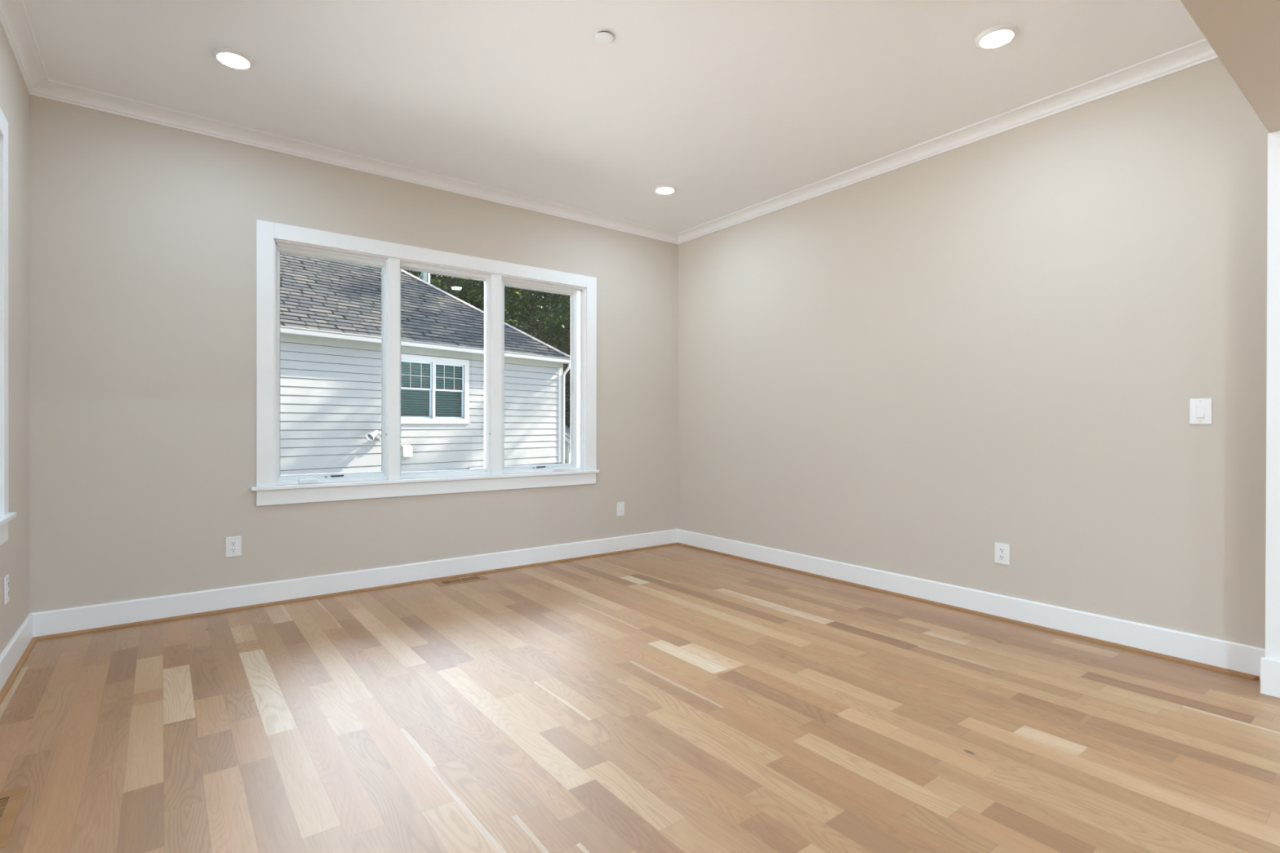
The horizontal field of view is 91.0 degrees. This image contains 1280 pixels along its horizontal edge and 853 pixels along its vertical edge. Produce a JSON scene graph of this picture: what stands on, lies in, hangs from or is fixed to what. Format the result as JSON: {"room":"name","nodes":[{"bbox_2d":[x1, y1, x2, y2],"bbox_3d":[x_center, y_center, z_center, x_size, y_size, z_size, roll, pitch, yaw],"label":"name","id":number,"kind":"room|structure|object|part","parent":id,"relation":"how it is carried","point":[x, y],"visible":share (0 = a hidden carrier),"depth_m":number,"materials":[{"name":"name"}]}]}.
{"room":"empty living room","nodes":[
{"label":"empty living room","id":0,"kind":"room"},
{"bbox_2d":[0,23,29,654],"bbox_3d":[-0.502,0.033,-0.333,0.140,3.935,8.740,0,0,-37],"label":"wall","id":1,"kind":"structure","parent":0,"point":[14,94],"depth_m":2.93,"materials":[{"name":"paint"}]},
{"bbox_2d":[4,573,8,604],"bbox_3d":[-2.721,0.700,2.704,0.009,0.118,0.079,0,0,-37],"label":"wall outlet","id":2,"kind":"object","parent":1,"relation":"attached to","point":[6,577],"visible":1,"depth_m":2.69,"materials":[{"name":"white plastic"}]},
{"bbox_2d":[0,106,16,546],"bbox_3d":[-1.979,-0.397,1.630,0.190,1.762,2.516,0,0,-37],"label":"window","id":3,"kind":"structure","parent":1,"relation":"in","point":[6,517],"depth_m":2.58,"materials":[{"name":"paint"}]},
{"bbox_3d":[-1.929,0.381,1.672,0.060,0.022,2.516,0,0,-37],"label":"sill","id":4,"kind":"part","parent":3,"relation":"part of","materials":[{"name":"paint"}]},
{"bbox_2d":[0,613,32,691],"bbox_3d":[-1.905,1.023,1.636,0.014,0.138,3.915,0,0,-37],"label":"baseboard","id":5,"kind":"structure","parent":1,"relation":"attached to","point":[15,649],"depth_m":2.82,"materials":[{"name":"paint"}]},
{"bbox_2d":[0,637,36,705],"bbox_3d":[-1.893,1.083,1.645,0.019,0.017,3.889,0,0,-37],"label":"trim","id":6,"kind":"structure","parent":1,"relation":"attached to","point":[12,677],"depth_m":2.77,"materials":[{"name":"brown wood"}]},
{"bbox_2d":[0,0,48,94],"bbox_3d":[-1.872,-1.708,1.648,0.082,0.071,3.915,0,0,-37],"label":"trim","id":7,"kind":"structure","parent":1,"relation":"attached to","point":[15,21],"depth_m":2.81,"materials":[{"name":"paint"}]},
{"bbox_2d":[29,94,678,613],"bbox_3d":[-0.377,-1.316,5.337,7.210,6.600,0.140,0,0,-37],"label":"wall","id":8,"kind":"structure","parent":0,"point":[143,234],"depth_m":3.63,"materials":[{"name":"paint"}]},
{"bbox_2d":[225,536,241,557],"bbox_3d":[-2.400,0.710,3.712,0.079,0.118,0.009,0,0,-37],"label":"wall outlet","id":9,"kind":"object","parent":8,"relation":"attached to","point":[233,544],"visible":1,"depth_m":3.71,"materials":[{"name":"white plastic"}]},
{"bbox_2d":[230,547,236,552],"bbox_3d":[-2.398,0.729,3.710,0.034,0.029,0.004,0,0,-37],"label":"receptacle","id":10,"kind":"object","parent":9,"relation":"attached to","point":[232,549],"depth_m":3.71,"materials":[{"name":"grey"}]},
{"bbox_2d":[230,540,236,546],"bbox_3d":[-2.398,0.690,3.710,0.034,0.029,0.004,0,0,-37],"label":"receptacle","id":11,"kind":"object","parent":9,"relation":"attached to","point":[233,543],"depth_m":3.71,"materials":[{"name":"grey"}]},
{"bbox_2d":[31,528,677,637],"bbox_3d":[-1.369,1.016,4.495,4.330,0.138,0.014,0,0,-37],"label":"baseboard","id":12,"kind":"structure","parent":8,"relation":"attached to","point":[92,616],"depth_m":3.95,"materials":[{"name":"paint"}]},
{"bbox_2d":[31,79,678,244],"bbox_3d":[-1.343,-1.715,4.460,4.330,0.071,0.082,0,0,-37],"label":"trim","id":13,"kind":"structure","parent":8,"relation":"attached to","point":[54,90],"depth_m":3.93,"materials":[{"name":"paint"}]},
{"bbox_2d":[34,542,677,640],"bbox_3d":[-1.360,1.076,4.483,4.304,0.017,0.019,0,0,-37],"label":"trim","id":14,"kind":"structure","parent":8,"relation":"attached to","point":[256,606],"depth_m":3.94,"materials":[{"name":"brown wood"}]},
{"bbox_2d":[250,219,599,506],"bbox_3d":[-1.378,-0.382,4.559,2.478,1.717,0.190,0,0,-37],"label":"window","id":15,"kind":"structure","parent":8,"relation":"in","point":[273,239],"depth_m":4.30,"materials":[{"name":"paint"}]},
{"bbox_3d":[-2.010,-0.390,4.117,0.697,1.474,0.050,0,0,-37],"label":"sash","id":16,"kind":"part","parent":15,"relation":"part of","materials":[{"name":"white"}]},
{"bbox_3d":[-1.341,0.373,4.510,2.478,0.022,0.060,0,0,-37],"label":"sill","id":17,"kind":"part","parent":15,"relation":"part of","materials":[{"name":"paint"}]},
{"bbox_3d":[-1.396,0.351,4.587,2.226,0.022,0.090,0,0,-37],"label":"rail","id":18,"kind":"part","parent":15,"relation":"part of","materials":[{"name":"paint"}]},
{"bbox_3d":[-1.412,-0.390,4.571,0.700,1.473,0.050,0,0,-37],"label":"sash","id":19,"kind":"part","parent":15,"relation":"part of","materials":[{"name":"white"}]},
{"bbox_3d":[-0.810,-0.389,5.029,0.689,1.476,0.050,0,0,-37],"label":"sash","id":20,"kind":"part","parent":15,"relation":"part of","materials":[{"name":"white"}]},
{"bbox_2d":[617,502,624,515],"bbox_3d":[-0.164,0.710,5.411,0.078,0.118,0.013,0,0,-37],"label":"cable plate","id":21,"kind":"object","parent":8,"relation":"attached to","point":[620,505],"visible":1,"depth_m":5.41,"materials":[{"name":"white plastic"}]},
{"bbox_2d":[22,0,1205,232],"bbox_3d":[2.272,-1.835,1.858,7.210,0.200,8.880,0,0,-37],"label":"ceiling","id":22,"kind":"structure","parent":0,"point":[733,105],"depth_m":3.10,"materials":[{"name":"paint"}]},
{"bbox_2d":[212,47,254,69],"bbox_3d":[-1.928,-1.735,2.982,0.170,0.025,0.170,0,0,-37],"label":"recessed light","id":23,"kind":"object","parent":22,"relation":"in","point":[232,58],"visible":1,"depth_m":2.96,"materials":[{"name":"paint"}]},
{"bbox_2d":[595,31,613,43],"bbox_3d":[-0.159,-1.737,2.804,0.080,0.012,0.080,0,0,-37],"label":"sprinkler cover","id":24,"kind":"object","parent":22,"relation":"attached to","point":[603,37],"visible":1,"depth_m":2.80,"materials":[{"name":"paint"}]},
{"bbox_2d":[653,184,676,194],"bbox_3d":[0.184,-1.735,4.628,0.170,0.025,0.170,0,0,-37],"label":"recessed light","id":25,"kind":"object","parent":22,"relation":"in","point":[663,188],"visible":1,"depth_m":4.59,"materials":[{"name":"paint"}]},
{"bbox_2d":[974,24,1018,48],"bbox_3d":[1.590,-1.727,2.803,0.170,0.025,0.170,0,0,-37],"label":"recessed light","id":26,"kind":"object","parent":22,"relation":"in","point":[997,36],"visible":1,"depth_m":2.78,"materials":[{"name":"paint"}]},
{"bbox_2d":[0,544,1279,852],"bbox_3d":[2.414,1.551,1.672,7.130,0.900,9.293,0,0,-37],"label":"floor","id":27,"kind":"structure","parent":0,"point":[673,699],"depth_m":2.25,"materials":[{"name":"brown wood"}]},
{"bbox_2d":[0,786,27,848],"bbox_3d":[-1.811,1.091,1.723,0.150,0.004,0.340,0,0,-37],"label":"floor vent","id":28,"kind":"object","parent":27,"relation":"in","point":[11,801],"visible":1,"depth_m":1.79,"materials":[{"name":"brown wood"}]},
{"bbox_2d":[433,574,487,586],"bbox_3d":[-1.260,1.084,4.430,0.340,0.004,0.150,0,0,-37],"label":"floor vent","id":29,"kind":"object","parent":27,"relation":"in","point":[478,577],"visible":1,"depth_m":4.42,"materials":[{"name":"brown wood"}]},
{"bbox_2d":[677,57,1269,648],"bbox_3d":[1.593,-0.316,4.293,0.140,2.855,3.915,0,0,-37],"label":"wall","id":30,"kind":"structure","parent":0,"point":[916,369],"depth_m":3.49,"materials":[{"name":"paint"}]},
{"bbox_2d":[677,38,1217,244],"bbox_3d":[1.508,-1.708,4.221,0.082,0.071,3.915,0,0,-37],"label":"trim","id":31,"kind":"structure","parent":30,"relation":"attached to","point":[1200,51],"depth_m":3.59,"materials":[{"name":"paint"}]},
{"bbox_2d":[677,542,1259,679],"bbox_3d":[1.508,1.083,4.253,0.019,0.017,3.859,0,0,-37],"label":"trim","id":32,"kind":"structure","parent":30,"relation":"attached to","point":[1224,670],"depth_m":3.48,"materials":[{"name":"brown wood"}]},
{"bbox_2d":[677,528,1265,679],"bbox_3d":[1.529,1.022,4.250,0.014,0.138,3.915,0,0,-37],"label":"baseboard","id":33,"kind":"structure","parent":30,"relation":"attached to","point":[1239,657],"depth_m":3.48,"materials":[{"name":"paint"}]},
{"bbox_2d":[995,542,1009,564],"bbox_3d":[2.053,0.722,3.566,0.009,0.118,0.079,0,0,-37],"label":"wall outlet","id":34,"kind":"object","parent":30,"relation":"attached to","point":[1002,550],"visible":1,"depth_m":3.56,"materials":[{"name":"white plastic"}]},
{"bbox_2d":[998,554,1004,559],"bbox_3d":[2.051,0.741,3.565,0.004,0.029,0.034,0,0,-37],"label":"receptacle","id":35,"kind":"object","parent":34,"relation":"attached to","point":[1001,557],"depth_m":3.57,"materials":[{"name":"grey plastic"}]},
{"bbox_2d":[998,547,1004,553],"bbox_3d":[2.051,0.702,3.565,0.004,0.029,0.034,0,0,-37],"label":"receptacle","id":36,"kind":"object","parent":34,"relation":"attached to","point":[1001,550],"depth_m":3.57,"materials":[{"name":"grey plastic"}]},
{"bbox_2d":[1189,398,1212,424],"bbox_3d":[2.570,-0.069,2.884,0.013,0.118,0.079,0,0,-37],"label":"light switch","id":37,"kind":"object","parent":30,"relation":"attached to","point":[1200,409],"visible":1,"depth_m":2.88,"materials":[{"name":"white plastic"}]},
{"bbox_3d":[2.570,-0.069,2.884,0.002,0.067,0.033,0,0,-37],"label":"switch frame","id":38,"kind":"part","parent":37,"relation":"part of","materials":[{"name":"white plastic"}]},
{"bbox_2d":[1180,0,1279,133],"bbox_3d":[2.177,-0.318,2.098,7.070,2.835,0.285,0,0,-37],"label":"wall header","id":39,"kind":"structure","parent":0,"point":[1244,35],"depth_m":1.97,"materials":[{"name":"paint"}]},
{"bbox_2d":[1260,653,1279,697],"bbox_3d":[2.726,1.025,2.522,0.203,0.148,0.315,0,0,-37],"label":"baseboard","id":40,"kind":"structure","parent":39,"relation":"attached to","point":[1269,668],"depth_m":2.56,"materials":[{"name":"paint"}]},
{"bbox_2d":[1265,130,1279,661],"bbox_3d":[2.662,-0.051,2.466,0.007,2.300,0.293,0,0,-37],"label":"trim","id":41,"kind":"structure","parent":39,"relation":"attached to","point":[1272,531],"depth_m":2.57,"materials":[{"name":"paint"}]},
{"label":"outside","id":42,"kind":"structure","parent":0,"visible":0},
{"bbox_3d":[-23.237,1.916,45.046,130.000,0.200,69.000,0,0,-37],"label":"ground","id":43,"kind":"structure","parent":42,"visible":0},
{"bbox_2d":[280,253,570,475],"bbox_3d":[-10.497,-1.682,12.481,10.285,7.246,15.988,0,0,39],"label":"house","id":44,"kind":"structure","parent":43,"relation":"on","point":[331,311],"depth_m":12.54,"materials":[{"name":"paint"}]},
{"bbox_2d":[366,430,381,441],"bbox_3d":[-4.858,0.177,11.657,0.318,0.224,0.438,0,0,40],"label":"floodlight","id":45,"kind":"object","parent":44,"relation":"attached to","point":[371,436],"visible":0.56,"depth_m":11.56,"materials":[{"name":"grey plastic"}]},
{"bbox_2d":[400,444,413,457],"bbox_3d":[-4.528,0.469,12.211,0.115,0.230,0.190,0,0,40],"label":"vent","id":46,"kind":"object","parent":44,"relation":"attached to","point":[406,450],"depth_m":12.16,"materials":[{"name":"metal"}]},
{"bbox_2d":[400,361,428,416],"bbox_3d":[-4.506,-0.750,12.511,0.030,1.083,0.660,0,0,39],"label":"window blind","id":47,"kind":"object","parent":44,"relation":"hanging from","point":[401,362],"depth_m":12.53,"materials":[{"name":"green"}]},
{"bbox_3d":[-4.464,-0.463,12.476,0.030,0.596,0.700,0,0,39],"label":"sash","id":48,"kind":"part","parent":44,"relation":"part of","materials":[{"name":"white"}]},
{"bbox_3d":[-4.444,-1.014,12.459,0.030,0.565,0.700,0,0,40],"label":"sash","id":49,"kind":"part","parent":44,"relation":"part of","materials":[{"name":"white"}]},
{"bbox_2d":[421,271,430,283],"bbox_3d":[-5.417,-3.784,15.900,0.100,1.550,0.190,0,0,40],"label":"vent","id":50,"kind":"object","parent":44,"relation":"attached to","point":[425,277],"depth_m":15.87,"materials":[{"name":"white"}]},
{"bbox_2d":[435,364,460,416],"bbox_3d":[-4.024,-0.751,13.096,0.030,1.083,0.661,0,0,40],"label":"window blind","id":51,"kind":"object","parent":44,"relation":"hanging from","point":[438,365],"depth_m":13.11,"materials":[{"name":"green"}]},
{"bbox_3d":[-3.982,-0.464,13.062,0.030,0.596,0.701,0,0,40],"label":"sash","id":52,"kind":"part","parent":44,"relation":"part of","materials":[{"name":"white"}]},
{"bbox_3d":[-3.961,-1.014,13.044,0.030,0.565,0.701,0,0,39],"label":"sash","id":53,"kind":"part","parent":44,"relation":"part of","materials":[{"name":"white"}]},
{"bbox_2d":[403,269,546,331],"bbox_3d":[-8.461,-3.394,25.112,10.458,10.607,9.806,0,0,-16],"label":"tree","id":54,"kind":"object","parent":43,"relation":"on","point":[445,288],"visible":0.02,"depth_m":23.80,"materials":[{"name":"green plant"}]},
{"bbox_2d":[408,270,546,330],"bbox_3d":[-8.696,-4.532,29.941,12.076,12.864,12.126,0,0,42],"label":"tree","id":55,"kind":"object","parent":43,"relation":"on","point":[438,286],"visible":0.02,"depth_m":25.53,"materials":[{"name":"green plant"}]},
{"bbox_2d":[436,276,570,426],"bbox_3d":[-3.494,-3.221,24.713,9.661,10.291,9.700,0,0,-29],"label":"tree","id":56,"kind":"object","parent":43,"relation":"on","point":[552,313],"visible":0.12,"depth_m":22.33,"materials":[{"name":"green plant"}]},
{"bbox_2d":[481,288,568,338],"bbox_3d":[-2.517,-4.457,30.294,11.768,12.729,12.550,0,0,42],"label":"tree","id":57,"kind":"object","parent":43,"relation":"on","point":[482,288],"visible":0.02,"depth_m":27.23,"materials":[{"name":"green plant"}]},
{"bbox_2d":[526,304,570,428],"bbox_3d":[-2.181,-1.254,23.287,5.884,6.364,6.275,0,0,-17],"label":"tree","id":58,"kind":"object","parent":43,"relation":"on","point":[567,402],"visible":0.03,"depth_m":21.96,"materials":[{"name":"green plant"}]},
{"bbox_2d":[529,291,570,412],"bbox_3d":[-0.280,-3.112,25.435,9.316,10.077,9.936,0,0,-34],"label":"tree","id":59,"kind":"object","parent":43,"relation":"on","point":[542,291],"visible":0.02,"depth_m":23.69,"materials":[{"name":"green plant"}]},
{"bbox_2d":[558,424,570,463],"bbox_3d":[-3.230,0.618,19.270,2.900,2.635,2.800,0,0,0],"label":"garden shed","id":60,"kind":"object","parent":43,"relation":"on","point":[567,430],"visible":0.08,"depth_m":18.00,"materials":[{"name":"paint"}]},
{"bbox_3d":[-3.229,-0.006,17.890,2.840,1.309,0.025,0,0,0],"label":"gable trim","id":61,"kind":"part","parent":60,"relation":"part of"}
]}

